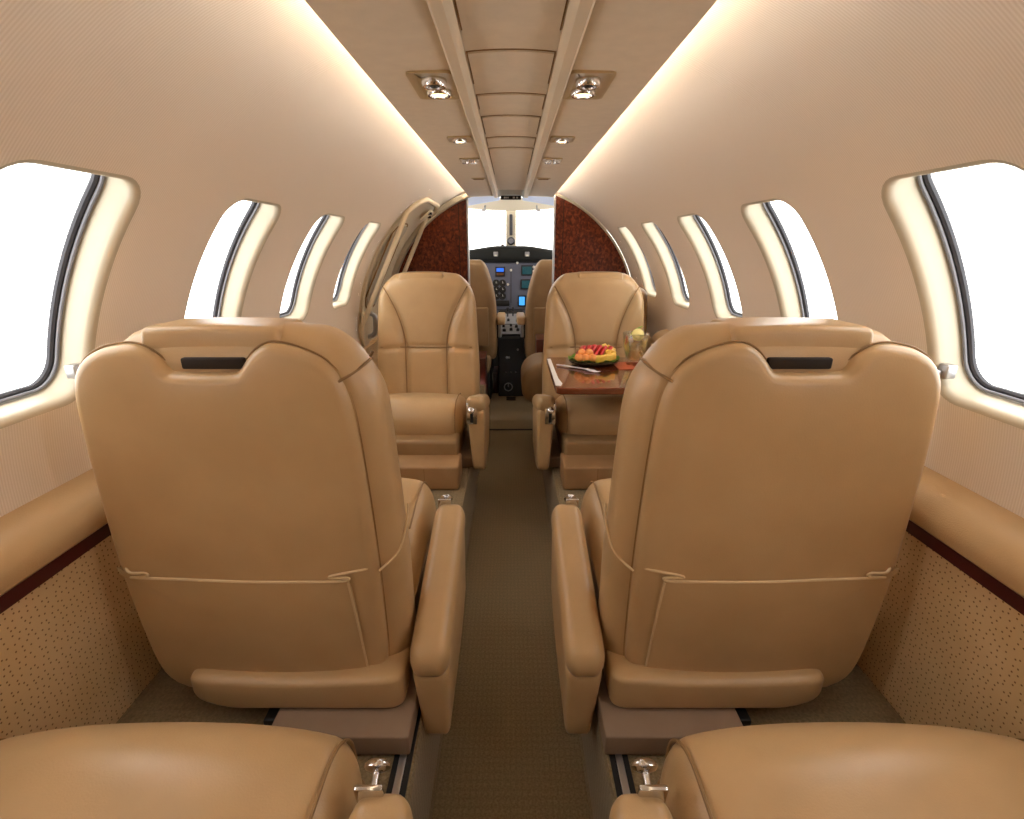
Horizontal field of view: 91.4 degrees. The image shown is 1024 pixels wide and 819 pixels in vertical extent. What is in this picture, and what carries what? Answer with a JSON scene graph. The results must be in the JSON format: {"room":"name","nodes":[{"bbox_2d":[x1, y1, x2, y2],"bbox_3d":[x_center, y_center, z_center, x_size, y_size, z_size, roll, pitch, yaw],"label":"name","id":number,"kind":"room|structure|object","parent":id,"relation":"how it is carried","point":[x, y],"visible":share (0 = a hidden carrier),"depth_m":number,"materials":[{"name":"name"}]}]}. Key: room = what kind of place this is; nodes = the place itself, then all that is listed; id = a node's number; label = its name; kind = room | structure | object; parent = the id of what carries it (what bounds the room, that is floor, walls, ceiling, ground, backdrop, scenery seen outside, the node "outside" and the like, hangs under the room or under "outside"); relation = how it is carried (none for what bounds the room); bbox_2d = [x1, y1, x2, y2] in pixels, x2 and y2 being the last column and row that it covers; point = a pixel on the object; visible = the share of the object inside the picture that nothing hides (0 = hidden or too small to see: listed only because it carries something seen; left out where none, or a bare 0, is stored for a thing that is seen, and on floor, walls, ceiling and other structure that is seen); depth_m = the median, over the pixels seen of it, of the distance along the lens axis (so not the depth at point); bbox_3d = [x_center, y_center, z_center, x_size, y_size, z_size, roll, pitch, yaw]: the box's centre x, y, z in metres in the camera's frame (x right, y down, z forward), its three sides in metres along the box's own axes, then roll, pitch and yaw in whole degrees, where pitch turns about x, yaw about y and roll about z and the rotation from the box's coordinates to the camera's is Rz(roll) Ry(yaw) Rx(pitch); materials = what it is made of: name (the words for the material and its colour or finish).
{"room":"aircraft cabin","nodes":[
{"label":"aircraft cabin","id":0,"kind":"room"},
{"bbox_2d":[0,0,464,516],"bbox_3d":[-0.454,-0.180,0.809,0.613,0.813,4.550,0,18,0],"label":"wall","id":1,"kind":"structure","parent":0,"point":[210,106],"depth_m":0.80,"materials":[{"name":"plastic"}]},
{"bbox_2d":[0,469,107,596],"bbox_3d":[-0.732,0.358,0.258,0.087,0.080,3.170,0,18,0],"label":"armrest","id":2,"kind":"object","parent":1,"relation":"attached to","point":[36,533],"depth_m":0.77,"materials":[{"name":"beige leather"}]},
{"bbox_2d":[0,523,110,613],"bbox_3d":[-0.715,0.401,0.272,0.031,0.031,3.170,0,18,0],"label":"trim","id":3,"kind":"structure","parent":1,"relation":"attached to","point":[31,583],"depth_m":0.76,"materials":[{"name":"red wood"}]},
{"bbox_2d":[0,159,140,428],"bbox_3d":[-0.682,-0.170,0.707,0.248,0.389,0.254,0,18,0],"label":"window","id":4,"kind":"structure","parent":1,"relation":"in","point":[104,212],"depth_m":0.81,"materials":[{"name":"beige plastic"}]},
{"bbox_2d":[0,336,377,738],"bbox_3d":[-0.736,0.371,0.988,0.048,0.364,4.550,0,18,0],"label":"wall panel","id":5,"kind":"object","parent":1,"relation":"attached to","point":[76,650],"depth_m":0.83,"materials":[{"name":"brown fabric"}]},
{"bbox_2d":[184,199,280,318],"bbox_3d":[-0.682,-0.323,1.178,0.248,0.389,0.254,0,18,0],"label":"window","id":6,"kind":"structure","parent":1,"relation":"in","point":[261,217],"depth_m":1.28,"materials":[{"name":"beige plastic"}]},
{"bbox_2d":[279,213,344,320],"bbox_3d":[-0.682,-0.476,1.649,0.248,0.389,0.254,0,18,0],"label":"window","id":7,"kind":"structure","parent":1,"relation":"in","point":[328,227],"depth_m":1.76,"materials":[{"name":"beige plastic"}]},
{"bbox_2d":[332,221,380,309],"bbox_3d":[-0.682,-0.629,2.119,0.248,0.389,0.254,0,18,0],"label":"window","id":8,"kind":"structure","parent":1,"relation":"in","point":[351,264],"depth_m":2.23,"materials":[{"name":"beige plastic"}]},
{"bbox_2d":[359,198,439,345],"bbox_3d":[-0.575,-0.719,2.669,0.371,0.733,0.582,0,18,0],"label":"door","id":9,"kind":"structure","parent":1,"relation":"in","point":[380,268],"depth_m":2.49,"materials":[{"name":"beige plastic"}]},
{"bbox_2d":[391,193,629,284],"bbox_3d":[0.002,-0.585,3.061,1.511,1.379,0.084,0,18,0],"label":"wall","id":10,"kind":"structure","parent":0,"point":[581,243],"depth_m":2.94,"materials":[{"name":"brown wood"}]},
{"bbox_2d":[426,0,497,197],"bbox_3d":[-0.086,-0.517,0.699,0.030,0.018,4.550,0,18,0],"label":"trim","id":11,"kind":"structure","parent":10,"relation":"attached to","point":[443,14],"depth_m":0.80,"materials":[{"name":"beige plastic"}]},
{"bbox_2d":[501,196,520,199],"bbox_3d":[0.000,-1.202,2.837,0.116,0.022,0.018,0,18,0],"label":"sign panel","id":12,"kind":"object","parent":10,"relation":"attached to","point":[502,197],"visible":1,"depth_m":2.83,"materials":[{"name":"black plastic"}]},
{"bbox_2d":[489,429,532,429],"bbox_3d":[0.000,0.124,3.106,0.320,0.004,0.020,0,18,0],"label":"trim","id":13,"kind":"structure","parent":10,"relation":"attached to","point":[489,429],"depth_m":3.10,"materials":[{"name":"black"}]},
{"bbox_2d":[116,385,905,818],"bbox_3d":[0.000,0.658,1.081,1.600,0.240,4.550,0,18,0],"label":"floor","id":14,"kind":"structure","parent":0,"point":[507,751],"depth_m":1.18,"materials":[{"name":"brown carpet"}]},
{"bbox_2d":[0,722,412,818],"bbox_3d":[-0.400,0.407,0.340,0.590,0.766,0.652,0,18,0],"label":"seat","id":15,"kind":"object","parent":14,"relation":"on","point":[149,770],"visible":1,"depth_m":0.57,"materials":[{"name":"beige leather"}]},
{"bbox_2d":[75,317,465,754],"bbox_3d":[-0.400,0.175,1.055,0.581,0.766,0.628,0,18,0],"label":"seat","id":16,"kind":"object","parent":14,"relation":"on","point":[274,550],"visible":1,"depth_m":0.82,"materials":[{"name":"beige leather"}]},
{"bbox_2d":[401,478,435,597],"bbox_3d":[-0.444,0.307,1.183,0.492,0.185,0.466,0,18,0],"label":"cushion","id":17,"kind":"object","parent":16,"relation":"on","point":[422,508],"depth_m":1.19,"materials":[{"name":"beige leather"}]},
{"bbox_2d":[386,706,420,797],"bbox_3d":[-0.186,0.564,0.972,0.032,0.006,1.500,0,18,0],"label":"rail","id":18,"kind":"object","parent":14,"relation":"on","point":[401,766],"visible":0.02,"depth_m":0.84,"materials":[{"name":"silver metal"}]},
{"bbox_2d":[377,271,489,489],"bbox_3d":[-0.364,-0.166,2.101,0.540,0.766,0.859,0,18,0],"label":"seat","id":19,"kind":"object","parent":14,"relation":"on","point":[429,363],"visible":0.87,"depth_m":2.28,"materials":[{"name":"beige leather"}]},
{"bbox_2d":[389,393,466,434],"bbox_3d":[-0.410,-0.004,2.140,0.444,0.185,0.466,0,18,0],"label":"cushion","id":20,"kind":"object","parent":19,"relation":"on","point":[413,413],"depth_m":1.93,"materials":[{"name":"beige leather"}]},
{"bbox_2d":[521,287,650,401],"bbox_3d":[0.383,-0.360,2.785,0.645,0.646,0.580,0,18,0],"label":"lounge seat","id":21,"kind":"object","parent":14,"relation":"on","point":[531,368],"visible":0.2,"depth_m":2.75,"materials":[{"name":"brown leather"}]},
{"bbox_2d":[521,352,542,401],"bbox_3d":[0.335,-0.193,2.934,0.550,0.236,0.400,0,18,0],"label":"cushion","id":22,"kind":"object","parent":21,"relation":"on","point":[531,368],"depth_m":2.76,"materials":[{"name":"brown leather"}]},
{"bbox_2d":[532,271,643,489],"bbox_3d":[0.364,-0.166,2.101,0.540,0.766,0.859,0,18,0],"label":"seat","id":23,"kind":"object","parent":14,"relation":"on","point":[585,308],"visible":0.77,"depth_m":2.27,"materials":[{"name":"beige leather"}]},
{"bbox_2d":[555,395,622,434],"bbox_3d":[0.410,-0.004,2.140,0.444,0.185,0.466,0,18,0],"label":"cushion","id":24,"kind":"object","parent":23,"relation":"on","point":[575,414],"depth_m":1.93,"materials":[{"name":"beige leather"}]},
{"bbox_2d":[609,755,635,797],"bbox_3d":[0.186,0.564,0.972,0.032,0.006,1.500,0,18,0],"label":"rail","id":25,"kind":"object","parent":14,"relation":"on","point":[620,766],"visible":0.02,"depth_m":0.83,"materials":[{"name":"silver metal"}]},
{"bbox_2d":[551,317,940,754],"bbox_3d":[0.387,0.175,1.055,0.581,0.766,0.628,0,18,0],"label":"seat","id":26,"kind":"object","parent":14,"relation":"on","point":[740,549],"visible":0.99,"depth_m":0.82,"materials":[{"name":"beige leather"}]},
{"bbox_2d":[581,478,610,590],"bbox_3d":[0.431,0.307,1.183,0.492,0.185,0.466,0,18,0],"label":"cushion","id":27,"kind":"object","parent":26,"relation":"on","point":[597,493],"depth_m":1.20,"materials":[{"name":"beige leather"}]},
{"bbox_2d":[609,722,1023,818],"bbox_3d":[0.400,0.407,0.340,0.590,0.766,0.652,0,18,0],"label":"seat","id":28,"kind":"object","parent":14,"relation":"on","point":[811,770],"visible":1,"depth_m":0.57,"materials":[{"name":"beige leather"}]},
{"bbox_2d":[305,0,716,196],"bbox_3d":[0.000,-0.530,0.695,0.480,0.032,4.550,0,18,0],"label":"ceiling","id":29,"kind":"structure","parent":0,"point":[388,39],"depth_m":0.77,"materials":[{"name":"beige plastic"}]},
{"bbox_2d":[406,70,458,99],"bbox_3d":[-0.137,-0.575,0.896,0.076,0.014,0.156,0,18,0],"label":"recessed light","id":30,"kind":"object","parent":29,"relation":"in","point":[428,84],"visible":1,"depth_m":0.87,"materials":[{"name":"silver"}]},
{"bbox_2d":[421,75,446,90],"bbox_3d":[-0.133,-0.564,0.864,0.044,0.013,0.044,0,18,0],"label":"outlet","id":31,"kind":"object","parent":30,"relation":"attached to","point":[429,82],"depth_m":0.85,"materials":[{"name":"silver metal"}]},
{"bbox_2d":[447,136,471,143],"bbox_3d":[-0.137,-0.720,1.338,0.064,0.012,0.068,0,18,0],"label":"recessed light","id":32,"kind":"object","parent":29,"relation":"in","point":[453,139],"visible":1,"depth_m":1.32,"materials":[{"name":"beige plastic"}]},
{"bbox_2d":[459,157,479,163],"bbox_3d":[-0.137,-0.822,1.657,0.064,0.014,0.068,0,18,0],"label":"recessed light","id":33,"kind":"object","parent":29,"relation":"in","point":[473,160],"visible":1,"depth_m":1.65,"materials":[{"name":"beige"}]},
{"bbox_2d":[462,159,468,163],"bbox_3d":[-0.151,-0.822,1.657,0.024,0.013,0.024,0,18,0],"label":"outlet","id":34,"kind":"object","parent":33,"relation":"attached to","point":[464,161],"depth_m":1.65,"materials":[{"name":"silver metal"}]},
{"bbox_2d":[470,159,477,163],"bbox_3d":[-0.123,-0.822,1.657,0.024,0.013,0.024,0,18,0],"label":"outlet","id":35,"kind":"object","parent":33,"relation":"attached to","point":[473,161],"depth_m":1.65,"materials":[{"name":"silver metal"}]},
{"bbox_2d":[498,190,523,196],"bbox_3d":[0.000,-1.141,2.584,0.156,0.028,0.620,0,18,0],"label":"trim","id":36,"kind":"structure","parent":29,"relation":"attached to","point":[500,192],"depth_m":2.77,"materials":[{"name":"beige plastic"}]},
{"bbox_2d":[454,0,567,30],"bbox_3d":[0.000,-0.448,0.446,0.139,0.008,0.525,0,18,0],"label":"ceiling hatch","id":37,"kind":"object","parent":29,"relation":"attached to","point":[472,14],"visible":1,"depth_m":0.65,"materials":[{"name":"brown plastic"}]},
{"bbox_2d":[466,49,555,84],"bbox_3d":[0.000,-0.579,0.848,0.139,0.008,0.160,0,18,0],"label":"ceiling hatch","id":38,"kind":"object","parent":29,"relation":"attached to","point":[487,66],"visible":1,"depth_m":0.83,"materials":[{"name":"brown plastic"}]},
{"bbox_2d":[476,92,545,109],"bbox_3d":[0.000,-0.642,1.043,0.139,0.008,0.110,0,18,0],"label":"ceiling hatch","id":39,"kind":"object","parent":29,"relation":"attached to","point":[504,100],"visible":1,"depth_m":1.03,"materials":[{"name":"brown plastic"}]},
{"bbox_2d":[488,147,533,174],"bbox_3d":[0.000,-0.889,1.804,0.139,0.008,0.580,0,18,0],"label":"ceiling hatch","id":40,"kind":"object","parent":29,"relation":"attached to","point":[505,160],"visible":1,"depth_m":1.73,"materials":[{"name":"brown plastic"}]},
{"bbox_2d":[481,115,540,134],"bbox_3d":[0.000,-0.708,1.247,0.139,0.008,0.190,0,18,0],"label":"ceiling hatch","id":41,"kind":"object","parent":29,"relation":"attached to","point":[492,124],"visible":1,"depth_m":1.23,"materials":[{"name":"brown plastic"}]},
{"bbox_2d":[486,136,535,146],"bbox_3d":[0.000,-0.770,1.437,0.139,0.008,0.120,0,18,0],"label":"ceiling hatch","id":42,"kind":"object","parent":29,"relation":"attached to","point":[498,140],"visible":1,"depth_m":1.42,"materials":[{"name":"brown plastic"}]},
{"bbox_2d":[542,157,562,163],"bbox_3d":[0.137,-0.822,1.657,0.064,0.014,0.068,0,18,0],"label":"recessed light","id":43,"kind":"object","parent":29,"relation":"in","point":[547,160],"visible":1,"depth_m":1.65,"materials":[{"name":"beige"}]},
{"bbox_2d":[544,159,551,163],"bbox_3d":[0.123,-0.822,1.657,0.024,0.013,0.024,0,18,0],"label":"outlet","id":44,"kind":"object","parent":43,"relation":"attached to","point":[547,161],"depth_m":1.65,"materials":[{"name":"silver metal"}]},
{"bbox_2d":[553,159,559,163],"bbox_3d":[0.151,-0.822,1.657,0.024,0.013,0.024,0,18,0],"label":"outlet","id":45,"kind":"object","parent":43,"relation":"attached to","point":[555,161],"depth_m":1.65,"materials":[{"name":"silver metal"}]},
{"bbox_2d":[524,0,595,197],"bbox_3d":[0.086,-0.517,0.699,0.030,0.018,4.550,0,18,0],"label":"trim","id":46,"kind":"structure","parent":29,"relation":"attached to","point":[578,14],"depth_m":0.80,"materials":[{"name":"beige plastic"}]},
{"bbox_2d":[550,136,574,143],"bbox_3d":[0.137,-0.720,1.338,0.064,0.012,0.068,0,18,0],"label":"recessed light","id":47,"kind":"object","parent":29,"relation":"in","point":[554,139],"visible":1,"depth_m":1.32,"materials":[{"name":"beige"}]},
{"bbox_2d":[563,70,615,99],"bbox_3d":[0.137,-0.575,0.896,0.076,0.014,0.156,0,18,0],"label":"recessed light","id":48,"kind":"object","parent":29,"relation":"in","point":[582,84],"visible":0.99,"depth_m":0.87,"materials":[{"name":"silver"}]},
{"bbox_2d":[575,75,600,90],"bbox_3d":[0.133,-0.564,0.864,0.044,0.013,0.044,0,18,0],"label":"outlet","id":49,"kind":"object","parent":48,"relation":"attached to","point":[582,82],"depth_m":0.85,"materials":[{"name":"silver metal"}]},
{"bbox_2d":[489,389,532,419],"bbox_3d":[0.000,-0.126,3.913,1.400,0.020,1.320,0,18,0],"label":"floor","id":50,"kind":"structure","parent":0,"point":[500,408],"depth_m":3.52,"materials":[{"name":"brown carpet"}]},
{"bbox_2d":[479,351,487,394],"bbox_3d":[-0.333,-0.177,3.391,0.335,0.400,0.240,0,18,0],"label":"base cabinet","id":51,"kind":"object","parent":50,"relation":"on","point":[482,354],"visible":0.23,"depth_m":3.26,"materials":[{"name":"red wood"}]},
{"bbox_2d":[470,260,505,398],"bbox_3d":[-0.275,-0.591,3.694,0.470,1.000,0.529,0,18,0],"label":"seat","id":52,"kind":"object","parent":50,"relation":"on","point":[481,284],"visible":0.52,"depth_m":3.42,"materials":[{"name":"brown leather"}]},
{"bbox_2d":[493,306,523,395],"bbox_3d":[0.000,-0.460,3.859,0.276,0.650,0.356,0,18,0],"label":"pedestal","id":53,"kind":"object","parent":50,"relation":"on","point":[507,375],"visible":0.68,"depth_m":3.74,"materials":[{"name":"black plastic"}]},
{"bbox_2d":[485,262,536,313],"bbox_3d":[0.000,-0.958,3.939,1.080,0.401,0.075,0,18,0],"label":"panel","id":54,"kind":"object","parent":53,"relation":"attached to","point":[510,281],"visible":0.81,"depth_m":3.90,"materials":[{"name":"grey"}]},
{"bbox_2d":[469,244,552,260],"bbox_3d":[0.000,-1.230,3.922,1.120,0.126,0.320,0,18,0],"label":"glareshield","id":55,"kind":"object","parent":54,"relation":"on","point":[491,253],"visible":0.57,"depth_m":3.79,"materials":[{"name":"black plastic"}]},
{"bbox_2d":[506,211,515,245],"bbox_3d":[0.000,-1.470,4.036,0.084,0.312,0.046,0,18,0],"label":"post","id":56,"kind":"object","parent":55,"relation":"on","point":[510,215],"visible":0.66,"depth_m":4.02,"materials":[{"name":"beige plastic"}]},
{"bbox_2d":[507,237,514,244],"bbox_3d":[0.000,-1.347,3.998,0.064,0.064,0.066,0,18,0],"label":"compass","id":57,"kind":"object","parent":55,"relation":"on","point":[510,240],"visible":1,"depth_m":3.97,"materials":[{"name":"black plastic"}]},
{"bbox_2d":[502,306,519,334],"bbox_3d":[0.000,-0.674,3.759,0.176,0.182,0.246,0,18,0],"label":"switch plate","id":58,"kind":"object","parent":53,"relation":"attached to","point":[510,327],"depth_m":3.75,"materials":[{"name":"grey"}]},
{"bbox_2d":[506,397,515,399],"bbox_3d":[0.000,-0.082,3.738,0.068,0.006,0.080,0,18,0],"label":"floor plate","id":59,"kind":"object","parent":50,"relation":"on","point":[507,398],"visible":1,"depth_m":3.73,"materials":[{"name":"black"}]},
{"bbox_2d":[516,260,551,357],"bbox_3d":[0.275,-0.591,3.694,0.470,1.000,0.529,0,18,0],"label":"seat","id":60,"kind":"object","parent":50,"relation":"on","point":[540,284],"visible":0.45,"depth_m":3.40,"materials":[{"name":"brown leather"}]},
{"bbox_2d":[535,334,543,352],"bbox_3d":[0.333,-0.234,3.373,0.335,0.520,0.240,0,18,0],"label":"base cabinet","id":61,"kind":"object","parent":50,"relation":"on","point":[539,338],"visible":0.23,"depth_m":3.20,"materials":[{"name":"red wood"}]},
{"bbox_2d":[483,261,538,369],"bbox_3d":[0.000,-0.834,4.393,1.400,1.070,0.030,0,18,0],"label":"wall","id":62,"kind":"structure","parent":0,"point":[495,360],"depth_m":4.24,"materials":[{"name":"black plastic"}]},
{"bbox_2d":[557,0,1023,517],"bbox_3d":[0.454,-0.180,0.809,0.613,0.813,4.550,0,18,0],"label":"wall","id":63,"kind":"structure","parent":0,"point":[811,106],"depth_m":0.81,"materials":[{"name":"plastic"}]},
{"bbox_2d":[547,357,639,394],"bbox_3d":[0.440,-0.120,1.922,0.576,0.061,0.496,0,18,0],"label":"folding table","id":64,"kind":"object","parent":63,"relation":"attached to","point":[610,380],"visible":0.27,"depth_m":1.80,"materials":[{"name":"brown wood"}]},
{"bbox_2d":[556,364,595,370],"bbox_3d":[0.252,-0.164,1.942,0.168,0.007,0.012,12,22,33],"label":"knife","id":65,"kind":"object","parent":64,"relation":"on","point":[556,364],"visible":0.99,"depth_m":1.96,"materials":[{"name":"silver metal"}]},
{"bbox_2d":[573,366,599,371],"bbox_3d":[0.269,-0.158,1.924,0.169,0.007,0.020,16,24,40],"label":"fork","id":66,"kind":"object","parent":64,"relation":"on","point":[587,369],"visible":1,"depth_m":1.90,"materials":[{"name":"silver metal"}]},
{"bbox_2d":[569,360,618,366],"bbox_3d":[0.333,-0.190,2.015,0.200,0.016,0.153,0,18,0],"label":"plate","id":67,"kind":"object","parent":64,"relation":"on","point":[594,364],"visible":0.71,"depth_m":2.00,"materials":[{"name":"black"}]},
{"bbox_2d":[568,353,619,362],"bbox_3d":[0.333,-0.204,2.010,0.208,0.022,0.164,0,18,0],"label":"lettuce leaf","id":68,"kind":"object","parent":67,"relation":"on","point":[572,357],"visible":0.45,"depth_m":1.98,"materials":[{"name":"green food"}]},
{"bbox_2d":[575,354,581,361],"bbox_3d":[0.267,-0.204,1.966,0.034,0.031,0.032,3,18,10],"label":"cantaloupe piece","id":69,"kind":"object","parent":68,"relation":"on","point":[578,357],"visible":0.98,"depth_m":1.95,"materials":[{"name":"orange food"}]},
{"bbox_2d":[578,349,584,354],"bbox_3d":[0.281,-0.225,1.980,0.032,0.033,0.034,2,18,8],"label":"cantaloupe piece","id":70,"kind":"object","parent":68,"relation":"on","point":[581,351],"visible":0.75,"depth_m":1.97,"materials":[{"name":"orange food"}]},
{"bbox_2d":[582,354,589,360],"bbox_3d":[0.293,-0.201,1.959,0.034,0.032,0.032,-6,19,-18],"label":"cantaloupe piece","id":71,"kind":"object","parent":68,"relation":"on","point":[585,357],"visible":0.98,"depth_m":1.95,"materials":[{"name":"orange food"}]},
{"bbox_2d":[585,349,592,355],"bbox_3d":[0.307,-0.223,1.968,0.032,0.033,0.034,-7,19,-20],"label":"cantaloupe piece","id":72,"kind":"object","parent":68,"relation":"on","point":[589,352],"visible":0.84,"depth_m":1.96,"materials":[{"name":"orange food"}]},
{"bbox_2d":[589,354,595,361],"bbox_3d":[0.321,-0.202,1.956,0.032,0.032,0.034,11,21,31],"label":"cantaloupe piece","id":73,"kind":"object","parent":68,"relation":"on","point":[592,357],"visible":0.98,"depth_m":1.94,"materials":[{"name":"orange food"}]},
{"bbox_2d":[593,345,601,354],"bbox_3d":[0.344,-0.236,2.003,0.034,0.049,0.057,-3,18,-8],"label":"watermelon slice","id":74,"kind":"object","parent":68,"relation":"on","point":[598,348],"visible":0.71,"depth_m":1.98,"materials":[{"name":"red food"}]},
{"bbox_2d":[597,345,606,354],"bbox_3d":[0.365,-0.234,2.004,0.034,0.049,0.057,-3,18,-8],"label":"watermelon slice","id":75,"kind":"object","parent":68,"relation":"on","point":[601,352],"visible":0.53,"depth_m":1.99,"materials":[{"name":"red food"}]},
{"bbox_2d":[595,352,615,362],"bbox_3d":[0.370,-0.204,1.962,0.089,0.037,0.029,-4,18,-12],"label":"pineapple wedge","id":76,"kind":"object","parent":68,"relation":"on","point":[612,356],"visible":0.88,"depth_m":1.95,"materials":[{"name":"yellow food"}]},
{"bbox_2d":[613,362,637,369],"bbox_3d":[0.475,-0.175,1.989,0.128,0.003,0.126,-1,18,-3],"label":"napkin","id":77,"kind":"object","parent":64,"relation":"on","point":[620,365],"visible":0.5,"depth_m":1.98,"materials":[{"name":"orange fabric"}]},
{"bbox_2d":[624,337,647,359],"bbox_3d":[0.492,-0.242,1.988,0.102,0.126,0.102,0,18,0],"label":"drinking glass","id":78,"kind":"object","parent":77,"relation":"on","point":[632,347],"visible":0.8,"depth_m":1.96,"materials":[{"name":"clear glass"}]},
{"bbox_2d":[632,329,643,340],"bbox_3d":[0.490,-0.289,1.930,0.048,0.046,0.015,0,18,0],"label":"lemon slice","id":79,"kind":"object","parent":78,"relation":"on","point":[637,334],"visible":1,"depth_m":1.93,"materials":[{"name":"yellow food"}]},
{"bbox_2d":[618,226,655,297],"bbox_3d":[0.682,-0.782,2.590,0.248,0.389,0.254,0,18,0],"label":"window","id":80,"kind":"structure","parent":63,"relation":"in","point":[643,266],"depth_m":2.70,"materials":[{"name":"beige plastic"}]},
{"bbox_2d":[641,221,689,309],"bbox_3d":[0.682,-0.629,2.119,0.248,0.389,0.254,0,18,0],"label":"window","id":81,"kind":"structure","parent":63,"relation":"in","point":[670,264],"depth_m":2.23,"materials":[{"name":"beige plastic"}]},
{"bbox_2d":[677,213,742,318],"bbox_3d":[0.682,-0.476,1.649,0.248,0.389,0.254,0,18,0],"label":"window","id":82,"kind":"structure","parent":63,"relation":"in","point":[693,227],"depth_m":1.76,"materials":[{"name":"beige plastic"}]},
{"bbox_2d":[741,199,837,318],"bbox_3d":[0.682,-0.323,1.178,0.248,0.389,0.254,0,18,0],"label":"window","id":83,"kind":"structure","parent":63,"relation":"in","point":[760,217],"depth_m":1.28,"materials":[{"name":"beige plastic"}]},
{"bbox_2d":[651,343,1023,738],"bbox_3d":[0.736,0.371,0.988,0.048,0.364,4.550,0,18,0],"label":"wall panel","id":84,"kind":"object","parent":63,"relation":"attached to","point":[941,648],"depth_m":0.83,"materials":[{"name":"brown fabric"}]},
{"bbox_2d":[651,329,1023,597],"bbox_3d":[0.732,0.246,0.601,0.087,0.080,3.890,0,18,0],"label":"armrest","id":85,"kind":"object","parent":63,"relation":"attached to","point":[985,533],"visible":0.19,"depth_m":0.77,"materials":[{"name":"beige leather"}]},
{"bbox_2d":[881,159,1023,429],"bbox_3d":[0.682,-0.170,0.707,0.248,0.389,0.254,0,18,0],"label":"window","id":86,"kind":"structure","parent":63,"relation":"in","point":[917,212],"depth_m":0.81,"materials":[{"name":"beige plastic"}]},
{"bbox_2d":[906,520,1023,615],"bbox_3d":[0.715,0.290,0.615,0.031,0.031,3.890,0,18,0],"label":"trim","id":87,"kind":"structure","parent":63,"relation":"attached to","point":[990,583],"depth_m":0.76,"materials":[{"name":"red wood"}]},
{"bbox_3d":[0.000,-1.367,3.394,1.212,0.332,1.100,0,18,0],"label":"ceiling","id":88,"kind":"structure","parent":0,"visible":0},
{"bbox_2d":[468,196,499,210],"bbox_3d":[-0.245,-1.477,3.559,0.330,0.126,0.029,0,18,0],"label":"sun visor","id":89,"kind":"object","parent":88,"relation":"attached to","point":[484,199],"visible":0.54,"depth_m":3.55,"materials":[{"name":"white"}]},
{"bbox_2d":[468,198,553,210],"bbox_3d":[0.000,-1.564,3.776,0.920,0.105,0.190,0,18,0],"label":"trim","id":90,"kind":"structure","parent":88,"relation":"attached to","point":[501,205],"depth_m":3.82,"materials":[{"name":"beige plastic"}]},
{"bbox_2d":[522,196,553,210],"bbox_3d":[0.245,-1.477,3.559,0.330,0.126,0.029,0,18,0],"label":"sun visor","id":91,"kind":"object","parent":88,"relation":"attached to","point":[537,199],"visible":0.49,"depth_m":3.55,"materials":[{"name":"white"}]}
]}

